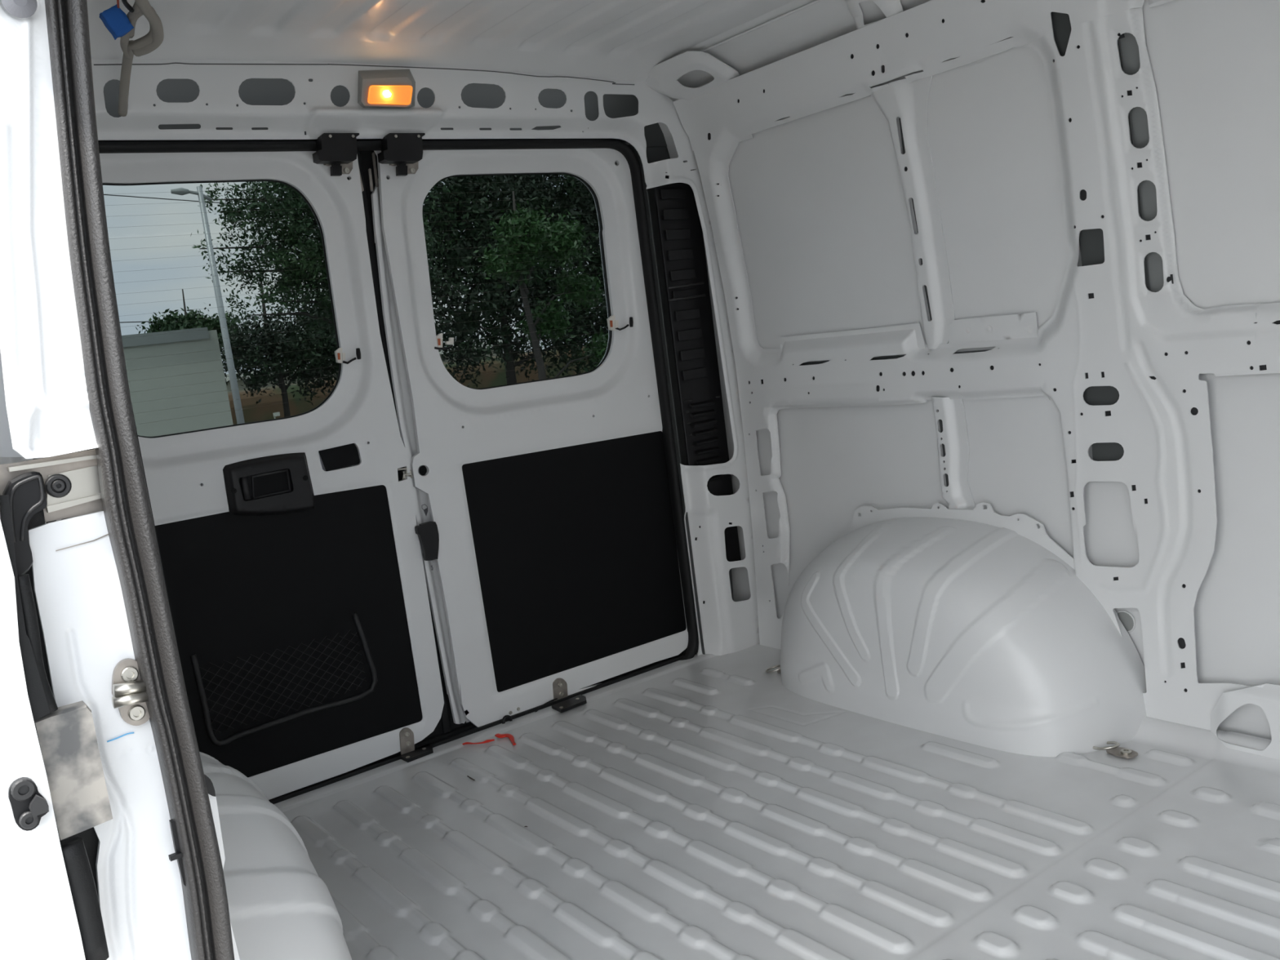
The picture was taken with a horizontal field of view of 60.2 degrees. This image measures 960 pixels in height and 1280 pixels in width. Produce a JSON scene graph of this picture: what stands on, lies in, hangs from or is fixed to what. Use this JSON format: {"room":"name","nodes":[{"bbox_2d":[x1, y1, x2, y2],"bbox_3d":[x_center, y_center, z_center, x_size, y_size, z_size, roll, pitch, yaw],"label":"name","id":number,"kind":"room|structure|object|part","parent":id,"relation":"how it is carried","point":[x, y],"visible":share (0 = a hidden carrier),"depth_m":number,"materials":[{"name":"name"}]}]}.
{"room":"cargo space","nodes":[
{"label":"cargo space","id":0,"kind":"room"},
{"bbox_2d":[0,0,239,959],"bbox_3d":[-0.824,0.040,1.541,0.304,1.900,1.445,-13,9,-35],"label":"pillar","id":1,"kind":"structure","parent":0,"point":[135,855],"depth_m":0.92,"materials":[{"name":"white metal"}]},
{"bbox_2d":[0,448,103,575],"bbox_3d":[-0.493,0.028,0.924,0.099,0.093,0.040,-13,9,-35],"label":"door track","id":2,"kind":"object","parent":1,"relation":"attached to","point":[65,486],"visible":0.91,"depth_m":0.92,"materials":[{"name":"metal"}]},
{"bbox_3d":[-0.481,0.004,0.938,0.047,0.027,0.005,-13,9,-35],"label":"track plate","id":3,"kind":"part","parent":2,"relation":"part of","materials":[{"name":"silver metal"}]},
{"bbox_2d":[0,349,109,959],"bbox_3d":[-0.572,-0.046,0.916,0.314,0.944,0.205,-13,9,-35],"label":"sliding door","id":4,"kind":"structure","parent":1,"relation":"in","point":[50,908],"depth_m":0.87,"materials":[{"name":"white paint"}]},
{"bbox_3d":[-0.623,-0.268,0.977,0.244,0.512,0.030,-13,9,-35],"label":"door panel","id":5,"kind":"part","parent":4,"relation":"part of","materials":[{"name":"white paint"}]},
{"bbox_2d":[8,777,48,831],"bbox_3d":[-0.475,0.252,0.859,0.025,0.043,0.016,-13,9,-35],"label":"guide","id":6,"kind":"object","parent":4,"relation":"attached to","point":[28,806],"visible":1,"depth_m":0.85,"materials":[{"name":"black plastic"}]},
{"bbox_2d":[34,700,112,840],"bbox_3d":[-0.465,0.238,0.904,0.042,0.104,0.020,-13,9,-35],"label":"metal plate","id":7,"kind":"object","parent":4,"relation":"attached to","point":[67,736],"visible":0.85,"depth_m":0.90,"materials":[{"name":"silver metal"}]},
{"bbox_2d":[111,657,150,725],"bbox_3d":[-0.439,0.185,0.950,0.031,0.059,0.020,-13,9,-35],"label":"door striker","id":8,"kind":"object","parent":1,"relation":"in","point":[130,695],"depth_m":0.95,"materials":[{"name":"metal"}]},
{"bbox_2d":[44,0,234,959],"bbox_3d":[-0.420,0.027,0.943,0.061,0.897,0.045,-13,9,-35],"label":"seal","id":9,"kind":"object","parent":1,"relation":"attached to","point":[126,508],"visible":1,"depth_m":0.92,"materials":[{"name":"grey rubber"}]},
{"bbox_2d":[168,818,185,885],"bbox_3d":[-0.409,0.332,0.973,0.011,0.063,0.011,-13,9,-35],"label":"switch","id":10,"kind":"object","parent":1,"relation":"attached to","point":[175,871],"depth_m":0.98,"materials":[{"name":"black plastic"}]},
{"bbox_2d":[0,58,759,655],"bbox_3d":[-0.552,-0.165,2.598,2.140,1.710,0.155,-13,9,-35],"label":"door frame","id":11,"kind":"structure","parent":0,"point":[169,100],"depth_m":2.89,"materials":[{"name":"white paint"}]},
{"bbox_2d":[312,133,359,176],"bbox_3d":[-0.681,-0.726,2.468,0.103,0.085,0.062,-13,9,-35],"label":"door latch","id":12,"kind":"object","parent":11,"relation":"in","point":[339,151],"depth_m":2.44,"materials":[{"name":"black plastic"}]},
{"bbox_3d":[-0.683,-0.709,2.502,0.068,0.030,0.006,-13,9,-35],"label":"mounting plate","id":13,"kind":"part","parent":12,"relation":"part of","materials":[{"name":"metal"}]},
{"bbox_2d":[43,151,683,799],"bbox_3d":[-0.569,-0.065,2.644,1.590,1.475,0.079,-13,10,-36],"label":"door","id":14,"kind":"structure","parent":11,"relation":"in","point":[278,475],"depth_m":2.46,"materials":[{"name":"white paint"}]},
{"bbox_3d":[-0.814,0.016,2.432,0.189,0.137,0.022,-13,9,-35],"label":"pull handle","id":15,"kind":"part","parent":14,"relation":"part of","materials":[{"name":"black plastic"}]},
{"bbox_3d":[-0.900,0.003,2.446,0.810,1.470,0.003,-13,9,-35],"label":"panel","id":16,"kind":"part","parent":14,"relation":"part of","materials":[{"name":"white paint"}]},
{"bbox_3d":[-0.825,0.352,2.460,0.657,0.602,0.004,-13,9,-35],"label":"trim panel","id":17,"kind":"part","parent":14,"relation":"part of","materials":[{"name":"black plastic"}]},
{"bbox_2d":[399,727,433,762],"bbox_3d":[-0.538,0.627,2.648,0.080,0.069,0.049,-14,10,-39],"label":"door latch","id":18,"kind":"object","parent":14,"relation":"attached to","point":[406,742],"depth_m":2.65,"materials":[{"name":"metal"}]},
{"bbox_3d":[-0.535,0.657,2.653,0.080,0.008,0.049,-14,10,-39],"label":"plate","id":19,"kind":"part","parent":18,"relation":"part of","materials":[{"name":"black plastic"}]},
{"bbox_2d":[32,138,697,804],"bbox_3d":[-0.558,-0.057,2.640,1.574,1.472,0.070,-13,9,-35],"label":"seal","id":20,"kind":"object","parent":11,"relation":"attached to","point":[251,145],"visible":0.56,"depth_m":2.91,"materials":[{"name":"black rubber"}]},
{"bbox_2d":[357,69,415,107],"bbox_3d":[-0.557,-0.877,2.458,0.155,0.093,0.050,-13,9,-35],"label":"dome lamp","id":21,"kind":"object","parent":11,"relation":"attached to","point":[386,88],"visible":1,"depth_m":2.44,"materials":[{"name":"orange plastic"}]},
{"bbox_3d":[-0.559,-0.854,2.437,0.015,0.016,0.017,-5,8,19],"label":"bulb","id":22,"kind":"part","parent":21,"relation":"part of","materials":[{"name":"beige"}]},
{"bbox_2d":[377,133,425,176],"bbox_3d":[-0.555,-0.753,2.559,0.111,0.089,0.062,-13,9,-35],"label":"door latch","id":23,"kind":"object","parent":11,"relation":"in","point":[404,151],"depth_m":2.54,"materials":[{"name":"black plastic"}]},
{"bbox_3d":[-0.554,-0.736,2.595,0.073,0.031,0.006,-13,9,-35],"label":"mounting plate","id":24,"kind":"part","parent":23,"relation":"part of","materials":[{"name":"metal"}]},
{"bbox_2d":[358,148,688,727],"bbox_3d":[-0.251,-0.136,2.872,0.815,1.476,0.073,-13,9,-35],"label":"door","id":25,"kind":"structure","parent":11,"relation":"in","point":[513,299],"depth_m":2.85,"materials":[{"name":"white paint"}]},
{"bbox_3d":[-0.636,-0.717,2.570,0.052,0.090,0.004,-13,9,-35],"label":"edge plate","id":26,"kind":"part","parent":25,"relation":"part of","materials":[{"name":"metal"}]},
{"bbox_2d":[502,697,557,724],"bbox_3d":[-0.283,0.600,2.845,0.168,0.042,0.020,-13,9,-35],"label":"cable","id":27,"kind":"object","parent":25,"relation":"attached to","point":[505,717],"visible":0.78,"depth_m":2.82,"materials":[{"name":"black plastic"}]},
{"bbox_2d":[551,677,586,712],"bbox_3d":[-0.189,0.560,2.876,0.098,0.075,0.079,-13,9,-35],"label":"door latch","id":28,"kind":"object","parent":25,"relation":"attached to","point":[559,685],"depth_m":2.89,"materials":[{"name":"metal"}]},
{"bbox_3d":[-0.179,0.581,2.870,0.098,0.008,0.057,-13,9,-35],"label":"plate","id":29,"kind":"part","parent":28,"relation":"part of","materials":[{"name":"black plastic"}]},
{"bbox_3d":[-0.154,0.196,2.944,0.638,0.600,0.004,-13,9,-35],"label":"trim panel","id":30,"kind":"part","parent":25,"relation":"part of","materials":[{"name":"black plastic"}]},
{"bbox_2d":[653,169,741,561],"bbox_3d":[0.165,-0.298,3.085,0.168,1.120,0.036,-13,9,-35],"label":"air vent","id":31,"kind":"object","parent":11,"relation":"in","point":[712,513],"depth_m":3.09,"materials":[{"name":"grey plastic"}]},
{"bbox_2d":[87,0,903,82],"bbox_3d":[0.128,-0.756,1.413,1.835,0.320,2.880,-13,9,-35],"label":"ceiling","id":32,"kind":"structure","parent":0,"point":[609,39],"depth_m":2.37,"materials":[{"name":"white paint"}]},
{"bbox_2d":[99,0,164,116],"bbox_3d":[-0.886,-0.753,1.940,0.097,0.106,0.522,-10,8,-22],"label":"wiring loom","id":33,"kind":"object","parent":32,"relation":"hanging from","point":[120,24],"visible":1,"depth_m":1.89,"materials":[{"name":"grey"}]},
{"bbox_2d":[273,643,1279,959],"bbox_3d":[0.342,0.699,1.632,1.920,0.088,2.780,-13,9,-35],"label":"floor","id":34,"kind":"structure","parent":0,"point":[702,806],"depth_m":1.99,"materials":[{"name":"paint"}]},
{"bbox_2d":[199,751,351,959],"bbox_3d":[-0.676,0.598,1.608,0.350,0.449,0.980,-13,9,-35],"label":"wheel arch","id":35,"kind":"object","parent":34,"relation":"on","point":[280,908],"visible":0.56,"depth_m":1.41,"materials":[{"name":"white paint"}]},
{"bbox_2d":[462,738,494,745],"bbox_3d":[-0.393,0.637,2.679,0.080,0.006,0.019,-7,8,2],"label":"smear","id":36,"kind":"object","parent":34,"relation":"on","point":[491,740],"visible":1,"depth_m":2.68,"materials":[{"name":"red paint"}]},
{"bbox_2d":[494,733,515,745],"bbox_3d":[-0.318,0.627,2.679,0.032,0.007,0.098,-13,9,-35],"label":"smear","id":37,"kind":"object","parent":34,"relation":"on","point":[510,736],"visible":1,"depth_m":2.69,"materials":[{"name":"red paint"}]},
{"bbox_2d":[765,664,781,673],"bbox_3d":[0.376,0.499,2.923,0.090,0.018,0.041,-5,8,18],"label":"ring","id":38,"kind":"object","parent":34,"relation":"on","point":[778,670],"visible":0.41,"depth_m":2.92,"materials":[{"name":"metal"}]},
{"bbox_2d":[780,502,1146,756],"bbox_3d":[0.637,0.296,2.554,0.286,0.456,0.985,-13,9,-35],"label":"wheel arch","id":39,"kind":"object","parent":34,"relation":"on","point":[975,626],"visible":0.99,"depth_m":2.36,"materials":[{"name":"white paint"}]},
{"bbox_2d":[1093,741,1137,758],"bbox_3d":[0.936,0.529,2.179,0.042,0.018,0.090,-13,9,-35],"label":"ring","id":40,"kind":"object","parent":34,"relation":"on","point":[1125,753],"visible":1,"depth_m":2.17,"materials":[{"name":"metal"}]},
{"bbox_3d":[0.947,0.535,2.168,0.039,0.003,0.058,-13,9,-35],"label":"anchor plate","id":41,"kind":"part","parent":40,"relation":"part of","materials":[{"name":"metal"}]},
{"bbox_2d":[644,0,1279,759],"bbox_3d":[0.926,-0.213,2.034,0.304,1.723,2.800,-13,9,-35],"label":"wall","id":42,"kind":"structure","parent":0,"point":[1014,257],"depth_m":2.31,"materials":[{"name":"white metal"}]},
{"bbox_3d":[0.913,-0.908,1.907,0.078,0.128,2.660,-13,9,-35],"label":"roof rail","id":43,"kind":"part","parent":42,"relation":"part of","materials":[{"name":"white metal"}]},
{"bbox_3d":[0.630,-0.276,2.645,0.032,0.197,0.760,-13,9,-35],"label":"belt rail","id":44,"kind":"part","parent":42,"relation":"part of","materials":[{"name":"white metal"}]},
{"bbox_3d":[1.498,0.471,1.585,0.035,0.155,1.355,-13,9,-35],"label":"sill","id":45,"kind":"part","parent":42,"relation":"part of","materials":[{"name":"white paint"}]},
{"bbox_3d":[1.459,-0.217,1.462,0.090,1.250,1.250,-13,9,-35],"label":"belt rail","id":46,"kind":"part","parent":42,"relation":"part of","materials":[{"name":"white metal"}]}
]}

